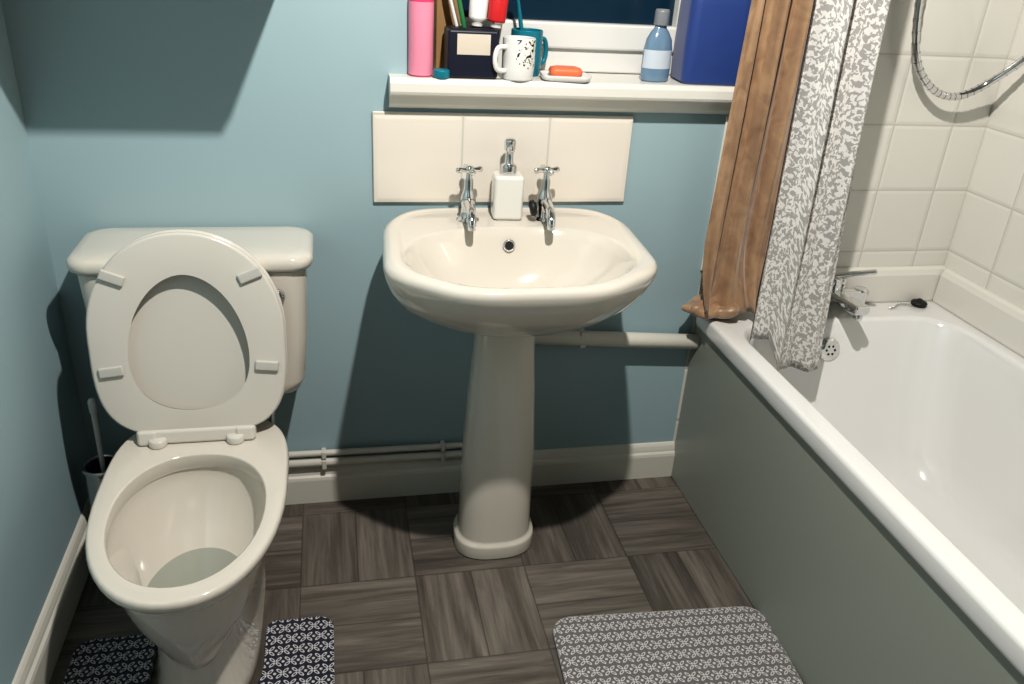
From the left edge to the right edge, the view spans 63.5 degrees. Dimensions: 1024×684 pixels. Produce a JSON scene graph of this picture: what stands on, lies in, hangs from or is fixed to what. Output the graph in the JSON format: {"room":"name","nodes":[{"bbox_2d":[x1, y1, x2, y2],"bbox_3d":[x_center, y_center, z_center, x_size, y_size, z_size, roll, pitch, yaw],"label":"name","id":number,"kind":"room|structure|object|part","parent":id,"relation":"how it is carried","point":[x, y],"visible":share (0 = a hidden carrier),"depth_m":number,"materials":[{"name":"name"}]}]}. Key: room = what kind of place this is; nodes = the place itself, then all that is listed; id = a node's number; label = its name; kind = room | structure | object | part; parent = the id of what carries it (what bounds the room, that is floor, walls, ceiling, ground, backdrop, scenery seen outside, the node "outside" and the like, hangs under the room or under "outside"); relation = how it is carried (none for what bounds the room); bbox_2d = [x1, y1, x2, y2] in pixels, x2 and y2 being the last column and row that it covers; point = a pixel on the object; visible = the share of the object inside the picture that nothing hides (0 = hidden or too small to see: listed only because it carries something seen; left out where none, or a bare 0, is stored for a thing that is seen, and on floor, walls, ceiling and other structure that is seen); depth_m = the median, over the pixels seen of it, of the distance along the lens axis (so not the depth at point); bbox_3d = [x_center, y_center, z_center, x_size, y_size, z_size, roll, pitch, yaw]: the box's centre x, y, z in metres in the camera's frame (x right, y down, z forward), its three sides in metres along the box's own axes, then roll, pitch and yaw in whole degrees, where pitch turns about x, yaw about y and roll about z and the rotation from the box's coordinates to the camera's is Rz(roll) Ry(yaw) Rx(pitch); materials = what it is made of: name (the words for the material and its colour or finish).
{"room":"bathroom","nodes":[
{"label":"bathroom","id":0,"kind":"room"},
{"bbox_2d":[0,0,90,683],"bbox_3d":[-0.795,-0.042,0.489,0.120,2.360,2.570,-2,27,-12],"label":"wall","id":1,"kind":"structure","parent":0,"point":[44,445],"depth_m":1.67,"materials":[{"name":"blue paint"}]},
{"bbox_2d":[12,498,90,683],"bbox_3d":[-0.802,0.942,1.042,0.019,0.111,2.431,-2,27,-12],"label":"baseboard","id":2,"kind":"structure","parent":1,"relation":"attached to","point":[38,662],"depth_m":1.75,"materials":[{"name":"white paint"}]},
{"bbox_2d":[1,0,727,458],"bbox_3d":[-0.321,-0.709,1.913,1.678,2.360,0.320,-2,27,-12],"label":"wall","id":3,"kind":"structure","parent":0,"point":[137,113],"depth_m":1.86,"materials":[{"name":"blue paint"}]},
{"bbox_2d":[285,441,674,504],"bbox_3d":[-0.292,0.372,2.271,1.562,0.111,0.019,-2,27,-12],"label":"baseboard","id":4,"kind":"structure","parent":3,"relation":"attached to","point":[652,459],"depth_m":2.29,"materials":[{"name":"white paint"}]},
{"bbox_2d":[269,328,698,469],"bbox_3d":[-0.069,0.196,2.199,1.142,0.506,0.077,-2,27,-12],"label":"pipe","id":5,"kind":"object","parent":3,"relation":"attached to","point":[581,338],"visible":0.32,"depth_m":2.19,"materials":[{"name":"white paint"}]},
{"bbox_2d":[372,111,633,202],"bbox_3d":[-0.017,-0.428,1.935,0.610,0.208,0.008,-2,27,-12],"label":"backsplash","id":6,"kind":"structure","parent":3,"relation":"attached to","point":[417,156],"depth_m":1.92,"materials":[{"name":"white tile"}]},
{"bbox_2d":[388,72,734,113],"bbox_3d":[0.119,-0.577,1.919,0.807,0.072,0.157,-2,27,-12],"label":"window sill","id":7,"kind":"structure","parent":3,"relation":"attached to","point":[604,92],"depth_m":1.86,"materials":[{"name":"white paint"}]},
{"bbox_2d":[462,0,680,74],"bbox_3d":[0.147,-1.086,1.788,0.750,0.960,0.072,-2,27,-12],"label":"window frame","id":8,"kind":"structure","parent":3,"relation":"in","point":[592,36],"depth_m":1.95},
{"bbox_2d":[700,116,728,270],"bbox_3d":[0.513,-0.367,2.088,0.013,0.400,0.007,-2,27,-12],"label":"trim","id":9,"kind":"structure","parent":3,"relation":"attached to","point":[727,117],"depth_m":2.04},
{"bbox_3d":[0.162,-1.054,1.723,0.750,0.960,0.099,-2,27,-12],"label":"window","id":10,"kind":"structure","parent":3,"relation":"in","visible":0},
{"bbox_2d":[408,0,433,76],"bbox_3d":[-0.192,-0.693,1.751,0.056,0.248,0.056,19,30,28],"label":"bottle","id":11,"kind":"object","parent":10,"relation":"on","point":[420,12],"visible":0.99,"depth_m":1.75,"materials":[{"name":"pink plastic"}]},
{"bbox_2d":[433,68,449,78],"bbox_3d":[-0.152,-0.580,1.787,0.036,0.018,0.036,-2,27,-12],"label":"pot","id":12,"kind":"object","parent":10,"relation":"on","point":[439,73],"visible":1,"depth_m":1.77,"materials":[{"name":"teal plastic"}]},
{"bbox_2d":[433,0,460,69],"bbox_3d":[-0.145,-0.705,1.847,0.056,0.190,0.028,-6,28,-19],"label":"carton","id":13,"kind":"object","parent":10,"relation":"on","point":[443,17],"visible":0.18,"depth_m":1.83,"materials":[{"name":"brown cardboard"}]},
{"bbox_2d":[443,0,508,78],"bbox_3d":[-0.080,-0.692,1.788,0.152,0.227,0.081,-2,27,-12],"label":"caddy","id":14,"kind":"object","parent":10,"relation":"on","point":[468,50],"visible":0.97,"depth_m":1.77,"materials":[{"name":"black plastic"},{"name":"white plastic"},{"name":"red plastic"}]},
{"bbox_2d":[493,35,535,81],"bbox_3d":[0.002,-0.622,1.814,0.096,0.088,0.072,0,26,-8],"label":"mug","id":15,"kind":"object","parent":10,"relation":"on","point":[518,52],"visible":1,"depth_m":1.79,"materials":[{"name":"white ceramic"}]},
{"bbox_2d":[511,0,547,76],"bbox_3d":[0.039,-0.707,1.870,0.072,0.194,0.096,12,27,16],"label":"mug","id":16,"kind":"object","parent":10,"relation":"on","point":[532,32],"visible":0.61,"depth_m":1.86,"materials":[{"name":"teal ceramic"}]},
{"bbox_2d":[539,65,590,82],"bbox_3d":[0.120,-0.604,1.860,0.112,0.029,0.080,1,26,-6],"label":"soap dish","id":17,"kind":"object","parent":10,"relation":"on","point":[556,73],"visible":1,"depth_m":1.84,"materials":[{"name":"white plastic"}]},
{"bbox_2d":[640,8,671,81],"bbox_3d":[0.336,-0.681,1.898,0.072,0.157,0.052,-7,28,-21],"label":"bottle","id":18,"kind":"object","parent":10,"relation":"on","point":[657,51],"visible":1,"depth_m":1.89,"materials":[{"name":"blue plastic"}]},
{"bbox_2d":[671,0,751,85],"bbox_3d":[0.464,-0.722,1.916,0.148,0.230,0.116,0,26,-8],"label":"box","id":19,"kind":"object","parent":10,"relation":"on","point":[710,34],"visible":0.89,"depth_m":1.88,"materials":[{"name":"blue"}]},
{"bbox_3d":[0.866,-0.882,0.512,0.022,0.021,2.442,-2,27,-12],"label":"rail","id":20,"kind":"object","parent":3,"relation":"attached to","visible":0},
{"bbox_2d":[681,0,812,319],"bbox_3d":[0.589,-0.718,1.837,0.217,1.451,0.129,-2,27,-12],"label":"curtain","id":21,"kind":"object","parent":20,"relation":"hanging from","point":[754,147],"visible":0.87,"depth_m":1.96,"materials":[{"name":"brown fabric"}]},
{"bbox_2d":[750,0,890,371],"bbox_3d":[0.711,-0.626,1.754,0.203,1.530,0.094,-2,27,-12],"label":"curtain","id":22,"kind":"object","parent":20,"relation":"hanging from","point":[844,37],"visible":1,"depth_m":1.86,"materials":[{"name":"grey fabric"}]},
{"bbox_2d":[49,476,754,683],"bbox_3d":[0.281,0.928,1.407,2.528,0.060,2.890,-2,27,-12],"label":"floor","id":23,"kind":"structure","parent":0,"point":[403,605],"depth_m":2.00,"materials":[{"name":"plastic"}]},
{"bbox_2d":[81,398,113,507],"bbox_3d":[-0.952,0.315,1.931,0.090,0.435,0.090,-2,27,-12],"label":"toilet brush","id":24,"kind":"object","parent":23,"relation":"on","point":[94,469],"depth_m":1.89,"materials":[{"name":"grey plastic"}]},
{"bbox_2d":[66,226,313,683],"bbox_3d":[-0.638,0.232,1.678,0.485,0.843,0.790,-2,27,-12],"label":"toilet","id":25,"kind":"object","parent":23,"relation":"on","point":[196,336],"visible":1,"depth_m":1.70,"materials":[{"name":"beige ceramic"}]},
{"bbox_2d":[63,616,334,683],"bbox_3d":[-0.606,0.749,1.569,0.530,0.013,0.545,-2,27,-12],"label":"mat","id":26,"kind":"object","parent":23,"relation":"on","point":[300,650],"depth_m":1.73,"materials":[{"name":"black fabric"}]},
{"bbox_2d":[382,138,656,559],"bbox_3d":[-0.004,0.080,1.899,0.581,0.995,0.519,-2,27,-12],"label":"basin","id":27,"kind":"object","parent":23,"relation":"on","point":[506,274],"visible":1,"depth_m":1.88,"materials":[{"name":"beige ceramic"}]},
{"bbox_2d":[491,138,524,219],"bbox_3d":[-0.008,-0.373,1.899,0.070,0.184,0.072,0,26,-8],"label":"soap dispenser","id":28,"kind":"object","parent":27,"relation":"on","point":[507,192],"depth_m":1.89,"materials":[{"name":"white ceramic"}]},
{"bbox_2d":[553,606,802,683],"bbox_3d":[0.393,0.807,1.578,0.510,0.018,0.800,-1,26,-9],"label":"bath mat","id":29,"kind":"object","parent":23,"relation":"on","point":[721,645],"depth_m":1.82,"materials":[{"name":"grey fabric"}]},
{"bbox_2d":[671,265,1023,683],"bbox_3d":[1.004,0.463,1.649,0.737,0.645,1.703,-2,27,-12],"label":"bath","id":30,"kind":"object","parent":23,"relation":"on","point":[868,503],"visible":0.91,"depth_m":1.99,"materials":[{"name":"white plastic"}]},
{"bbox_2d":[830,269,876,320],"bbox_3d":[0.864,-0.121,2.155,0.234,0.138,0.184,-2,27,-12],"label":"mixer tap","id":31,"kind":"object","parent":30,"relation":"attached to","point":[852,300],"depth_m":2.16,"materials":[{"name":"silver metal"}]},
{"bbox_2d":[889,298,927,308],"bbox_3d":[1.094,-0.110,2.296,0.126,0.021,0.044,-2,27,-12],"label":"plug","id":32,"kind":"object","parent":30,"relation":"on","point":[920,303],"depth_m":2.29,"materials":[{"name":"black rubber"}]},
{"bbox_3d":[1.032,0.211,1.545,0.707,0.099,1.673,-2,27,-12],"label":"upstand trim","id":33,"kind":"part","parent":30,"relation":"part of","materials":[{"name":"white"}]},
{"bbox_2d":[673,0,1023,442],"bbox_3d":[0.915,-0.756,2.171,0.850,2.360,0.320,-2,27,-12],"label":"tiled wall","id":34,"kind":"structure","parent":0,"point":[918,150],"depth_m":2.13,"materials":[{"name":"white tile"}]},
{"bbox_2d":[944,4,1023,308],"bbox_3d":[1.560,-0.131,0.982,0.120,2.360,2.570,-2,27,-12],"label":"tiled wall","id":35,"kind":"structure","parent":0,"point":[986,247],"depth_m":2.12,"materials":[{"name":"tile"}]},
{"bbox_2d":[911,0,1023,100],"bbox_3d":[1.189,-0.915,1.755,0.585,0.837,0.202,24,32,35],"label":"shower hose","id":36,"kind":"object","parent":35,"relation":"attached to","point":[916,53],"visible":1,"depth_m":1.99,"materials":[{"name":"silver metal"}]}
]}

